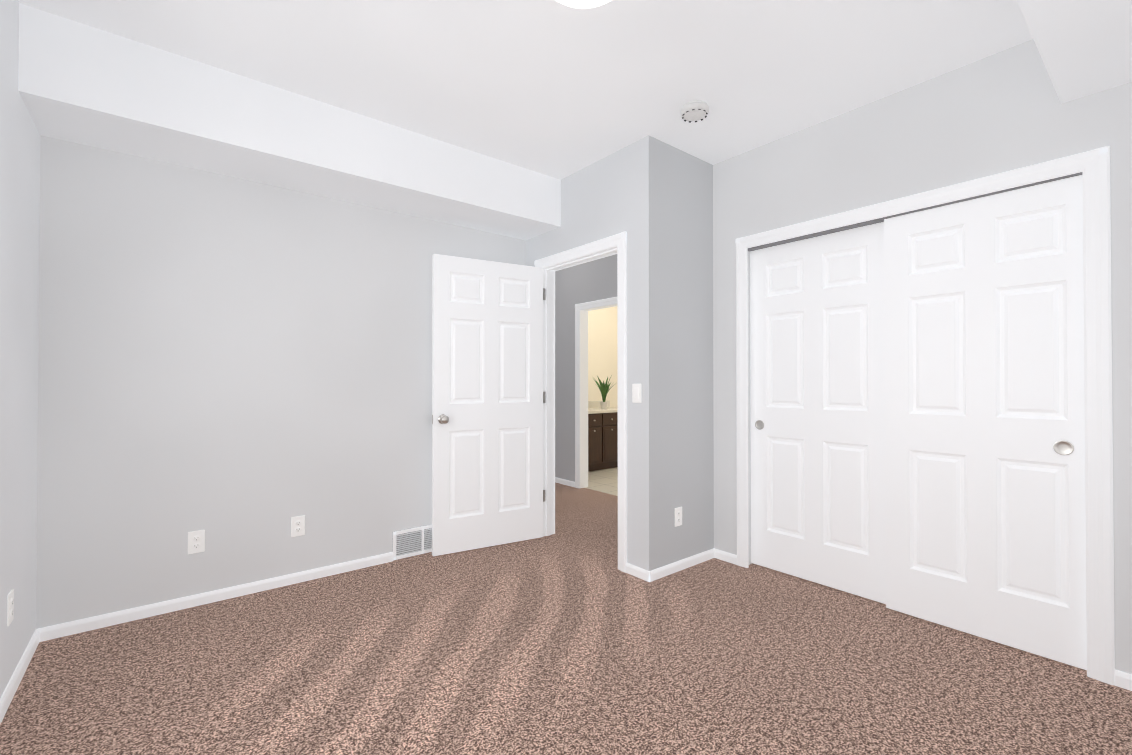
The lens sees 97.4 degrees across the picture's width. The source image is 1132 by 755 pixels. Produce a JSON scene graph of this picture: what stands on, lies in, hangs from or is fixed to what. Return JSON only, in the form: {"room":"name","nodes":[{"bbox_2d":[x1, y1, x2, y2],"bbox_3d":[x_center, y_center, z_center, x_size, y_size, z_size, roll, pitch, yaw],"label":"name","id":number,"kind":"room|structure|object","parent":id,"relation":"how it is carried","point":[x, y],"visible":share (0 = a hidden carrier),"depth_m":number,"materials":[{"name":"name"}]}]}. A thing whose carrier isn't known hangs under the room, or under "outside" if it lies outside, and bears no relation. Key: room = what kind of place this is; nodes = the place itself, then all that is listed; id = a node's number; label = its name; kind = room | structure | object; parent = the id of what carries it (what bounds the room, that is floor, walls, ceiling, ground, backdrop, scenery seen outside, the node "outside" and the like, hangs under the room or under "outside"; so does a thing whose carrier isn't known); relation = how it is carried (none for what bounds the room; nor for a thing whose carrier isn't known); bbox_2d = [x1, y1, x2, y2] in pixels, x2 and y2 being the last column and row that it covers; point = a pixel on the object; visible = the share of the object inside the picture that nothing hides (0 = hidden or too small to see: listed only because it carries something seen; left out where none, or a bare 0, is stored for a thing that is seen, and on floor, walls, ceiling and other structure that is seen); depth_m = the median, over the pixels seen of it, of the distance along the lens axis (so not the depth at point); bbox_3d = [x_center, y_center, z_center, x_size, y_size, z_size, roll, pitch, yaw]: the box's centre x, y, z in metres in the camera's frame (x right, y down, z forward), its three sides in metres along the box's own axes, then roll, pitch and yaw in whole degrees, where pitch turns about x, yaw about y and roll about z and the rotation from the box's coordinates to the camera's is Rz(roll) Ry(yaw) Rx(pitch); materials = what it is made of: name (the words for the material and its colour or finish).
{"room":"empty bedroom","nodes":[
{"label":"empty bedroom","id":0,"kind":"room"},
{"bbox_2d":[0,0,39,697],"bbox_3d":[-1.997,-0.131,1.667,0.120,2.650,6.240,0,-1,-39],"label":"wall","id":1,"kind":"structure","parent":0,"point":[19,222],"depth_m":1.93,"materials":[{"name":"grey paint"}]},
{"bbox_2d":[7,589,13,625],"bbox_3d":[-2.079,0.861,1.862,0.008,0.116,0.072,0,-1,-39],"label":"electrical outlet","id":2,"kind":"object","parent":1,"relation":"attached to","point":[10,607],"visible":1,"depth_m":1.85,"materials":[{"name":"white plastic"}]},
{"bbox_2d":[0,627,43,723],"bbox_3d":[-1.227,1.158,0.813,0.013,0.058,3.721,0,-1,-39],"label":"baseboard","id":3,"kind":"structure","parent":1,"relation":"attached to","point":[9,692],"depth_m":1.95,"materials":[{"name":"white wood"}]},
{"bbox_2d":[36,135,525,628],"bbox_3d":[-1.400,-0.118,3.157,2.683,2.650,0.120,0,-1,-39],"label":"wall","id":4,"kind":"structure","parent":0,"point":[238,371],"depth_m":2.69,"materials":[{"name":"grey paint"}]},
{"bbox_2d":[188,530,204,553],"bbox_3d":[-1.949,0.867,2.621,0.072,0.116,0.008,0,-1,-39],"label":"electrical outlet","id":5,"kind":"object","parent":4,"relation":"attached to","point":[196,541],"visible":1,"depth_m":2.62,"materials":[{"name":"white plastic"}]},
{"bbox_2d":[44,552,392,640],"bbox_3d":[-1.758,1.175,2.770,1.593,0.058,0.013,0,-1,-39],"label":"baseboard","id":6,"kind":"structure","parent":4,"relation":"attached to","point":[105,620],"depth_m":2.63,"materials":[{"name":"white wood"}]},
{"bbox_2d":[291,515,304,536],"bbox_3d":[-1.576,0.875,2.923,0.072,0.116,0.008,0,-1,-39],"label":"electrical outlet","id":7,"kind":"object","parent":4,"relation":"attached to","point":[297,525],"visible":1,"depth_m":2.92,"materials":[{"name":"white plastic"}]},
{"bbox_2d":[393,524,431,559],"bbox_3d":[-0.981,1.112,3.401,0.410,0.186,0.013,0,-1,-39],"label":"air vent","id":8,"kind":"object","parent":4,"relation":"in","point":[410,542],"visible":0.67,"depth_m":3.35,"materials":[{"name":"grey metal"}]},
{"bbox_2d":[432,254,542,555],"bbox_3d":[-0.536,0.184,3.555,0.836,2.028,0.175,0,-1,-30],"label":"bedroom door","id":9,"kind":"structure","parent":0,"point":[487,403],"depth_m":3.52,"materials":[{"name":"white paint"},{"name":"satin nickel"}]},
{"bbox_2d":[18,0,1032,179],"bbox_3d":[0.373,-1.489,3.601,6.223,0.100,6.240,0,-1,-39],"label":"ceiling","id":10,"kind":"structure","parent":0,"point":[555,89],"depth_m":2.25,"materials":[{"name":"white paint"}]},
{"bbox_2d":[18,3,560,239],"bbox_3d":[-1.221,-1.274,2.946,2.683,0.343,0.448,0,-1,-39],"label":"beam","id":11,"kind":"structure","parent":10,"relation":"attached to","point":[81,83],"depth_m":2.46,"materials":[{"name":"paint"}]},
{"bbox_2d":[556,0,610,8],"bbox_3d":[0.065,-1.392,1.721,0.344,0.127,0.344,0,-1,-39],"label":"flush-mount ceiling light","id":12,"kind":"object","parent":10,"relation":"attached to","point":[583,4],"visible":1,"depth_m":1.81,"materials":[{"name":"white glass"}]},
{"bbox_2d":[681,100,708,122],"bbox_3d":[0.689,-1.420,2.659,0.148,0.056,0.148,0,-1,-39],"label":"smoke detector","id":13,"kind":"object","parent":10,"relation":"attached to","point":[695,110],"visible":1,"depth_m":2.62,"materials":[{"name":"white plastic"}]},
{"bbox_2d":[1017,0,1131,103],"bbox_3d":[0.997,-1.306,0.725,3.331,0.316,0.749,0,-1,-39],"label":"soffit beam","id":14,"kind":"structure","parent":10,"relation":"attached to","point":[1084,47],"depth_m":1.69,"materials":[{"name":"paint"}]},
{"bbox_2d":[0,482,1131,754],"bbox_3d":[-0.407,1.235,2.945,4.213,0.060,6.240,0,-1,-39],"label":"floor carpet","id":15,"kind":"object","parent":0,"point":[568,638],"visible":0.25,"depth_m":2.01,"materials":[{"name":"brown carpet"}]},
{"bbox_2d":[526,149,620,266],"bbox_3d":[-0.657,-0.107,4.466,0.120,2.650,3.340,0,-1,-39],"label":"wall","id":16,"kind":"structure","parent":0,"point":[590,203],"depth_m":3.40,"materials":[{"name":"grey paint"}]},
{"bbox_2d":[534,231,626,572],"bbox_3d":[0.121,0.152,3.504,0.156,2.115,0.968,0,-1,-39],"label":"door frame","id":17,"kind":"structure","parent":16,"relation":"attached to","point":[596,250],"depth_m":3.47,"materials":[{"name":"white wood"}]},
{"bbox_2d":[555,254,616,481],"bbox_3d":[-0.021,-0.095,5.825,0.120,2.650,2.270,0,-1,-39],"label":"wall","id":18,"kind":"structure","parent":0,"point":[566,290],"depth_m":5.66,"materials":[{"name":"grey paint"}]},
{"bbox_2d":[555,477,574,486],"bbox_3d":[-0.307,1.203,6.059,0.013,0.058,1.290,0,-1,-39],"label":"baseboard","id":19,"kind":"structure","parent":18,"relation":"attached to","point":[565,482],"depth_m":5.67,"materials":[{"name":"white wood"}]},
{"bbox_2d":[575,297,616,488],"bbox_3d":[0.435,0.202,5.246,0.139,2.045,0.900,0,-1,-39],"label":"door frame","id":20,"kind":"structure","parent":18,"relation":"attached to","point":[581,394],"depth_m":5.53,"materials":[{"name":"white wood"}]},
{"bbox_2d":[585,467,617,495],"bbox_3d":[0.970,1.263,6.186,2.010,0.060,2.540,0,-1,-39],"label":"floor","id":21,"kind":"structure","parent":0,"point":[604,480],"depth_m":5.94,"materials":[{"name":"beige tile"}]},
{"bbox_2d":[588,413,617,471],"bbox_3d":[0.320,0.855,6.770,1.250,0.764,0.570,0,-1,-39],"label":"bathroom vanity","id":22,"kind":"object","parent":21,"relation":"on","point":[602,438],"depth_m":6.58,"materials":[{"name":"brown wood"}]},
{"bbox_2d":[588,409,617,412],"bbox_3d":[0.313,0.455,6.781,1.280,0.036,0.550,0,-1,-39],"label":"countertop","id":23,"kind":"structure","parent":22,"relation":"on","point":[589,410],"depth_m":6.63,"materials":[{"name":"beige stone"}]},
{"bbox_2d":[593,375,614,408],"bbox_3d":[0.526,0.201,6.891,0.361,0.473,0.392,0,-1,-39],"label":"potted plant","id":24,"kind":"object","parent":23,"relation":"on","point":[604,388],"visible":1,"depth_m":6.84,"materials":[{"name":"green plant"}]},
{"bbox_2d":[588,306,617,407],"bbox_3d":[0.185,-0.084,7.119,1.830,2.650,0.120,0,-1,-39],"label":"wall","id":25,"kind":"structure","parent":0,"point":[602,348],"depth_m":7.34,"materials":[{"name":"beige paint"}]},
{"bbox_2d":[588,401,611,408],"bbox_3d":[0.146,0.389,6.987,1.280,0.100,0.020,0,-1,-39],"label":"backsplash","id":26,"kind":"structure","parent":25,"relation":"attached to","point":[591,404],"depth_m":7.19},
{"bbox_2d":[621,143,633,564],"bbox_3d":[0.429,-0.118,3.126,0.120,2.650,0.110,0,-1,-39],"label":"wall","id":27,"kind":"structure","parent":0,"point":[627,189],"depth_m":3.07,"materials":[{"name":"grey paint"}]},
{"bbox_2d":[634,135,713,570],"bbox_3d":[0.979,-0.116,3.424,1.350,2.650,0.120,0,-1,-39],"label":"wall","id":28,"kind":"structure","parent":0,"point":[673,337],"depth_m":3.09,"materials":[{"name":"grey paint"}]},
{"bbox_2d":[632,384,640,402],"bbox_3d":[0.429,0.096,3.021,0.011,0.116,0.072,0,-1,-39],"label":"light switch","id":29,"kind":"object","parent":28,"relation":"attached to","point":[636,393],"visible":1,"depth_m":3.02,"materials":[{"name":"white plastic"}]},
{"bbox_2d":[675,507,681,526],"bbox_3d":[0.705,0.872,3.111,0.072,0.116,0.008,0,-1,-39],"label":"electrical outlet","id":30,"kind":"object","parent":28,"relation":"attached to","point":[678,516],"visible":1,"depth_m":3.11,"materials":[{"name":"white plastic"}]},
{"bbox_2d":[644,548,719,581],"bbox_3d":[0.744,1.178,3.136,0.661,0.058,0.013,0,-1,-39],"label":"baseboard","id":31,"kind":"structure","parent":28,"relation":"attached to","point":[649,576],"depth_m":3.11,"materials":[{"name":"white wood"}]},
{"bbox_2d":[713,39,1131,673],"bbox_3d":[1.808,-0.124,2.455,0.120,2.650,2.430,0,-1,-39],"label":"wall","id":32,"kind":"structure","parent":0,"point":[1002,111],"depth_m":2.41,"materials":[{"name":"grey paint"}]},
{"bbox_2d":[750,222,885,603],"bbox_3d":[1.458,0.186,2.915,0.038,2.013,0.800,0,-1,-39],"label":"closet door","id":33,"kind":"structure","parent":32,"relation":"in","point":[817,376],"depth_m":2.87,"materials":[{"name":"white wood"}]},
{"bbox_2d":[736,146,1114,684],"bbox_3d":[1.660,0.150,2.610,0.122,2.105,1.636,0,-1,-39],"label":"trim","id":34,"kind":"structure","parent":32,"relation":"attached to","point":[1092,167],"depth_m":1.99,"materials":[{"name":"white wood"}]},
{"bbox_2d":[884,175,1086,669],"bbox_3d":[1.912,0.181,2.286,0.038,2.013,0.780,0,-1,-39],"label":"closet door","id":35,"kind":"structure","parent":32,"relation":"in","point":[985,523],"depth_m":2.25,"materials":[{"name":"white wood"}]},
{"bbox_2d":[1115,670,1131,690],"bbox_3d":[2.319,1.166,1.708,0.013,0.058,0.583,0,-1,-39],"label":"baseboard","id":36,"kind":"structure","parent":32,"relation":"attached to","point":[1123,680],"depth_m":1.91,"materials":[{"name":"white wood"}]}
]}

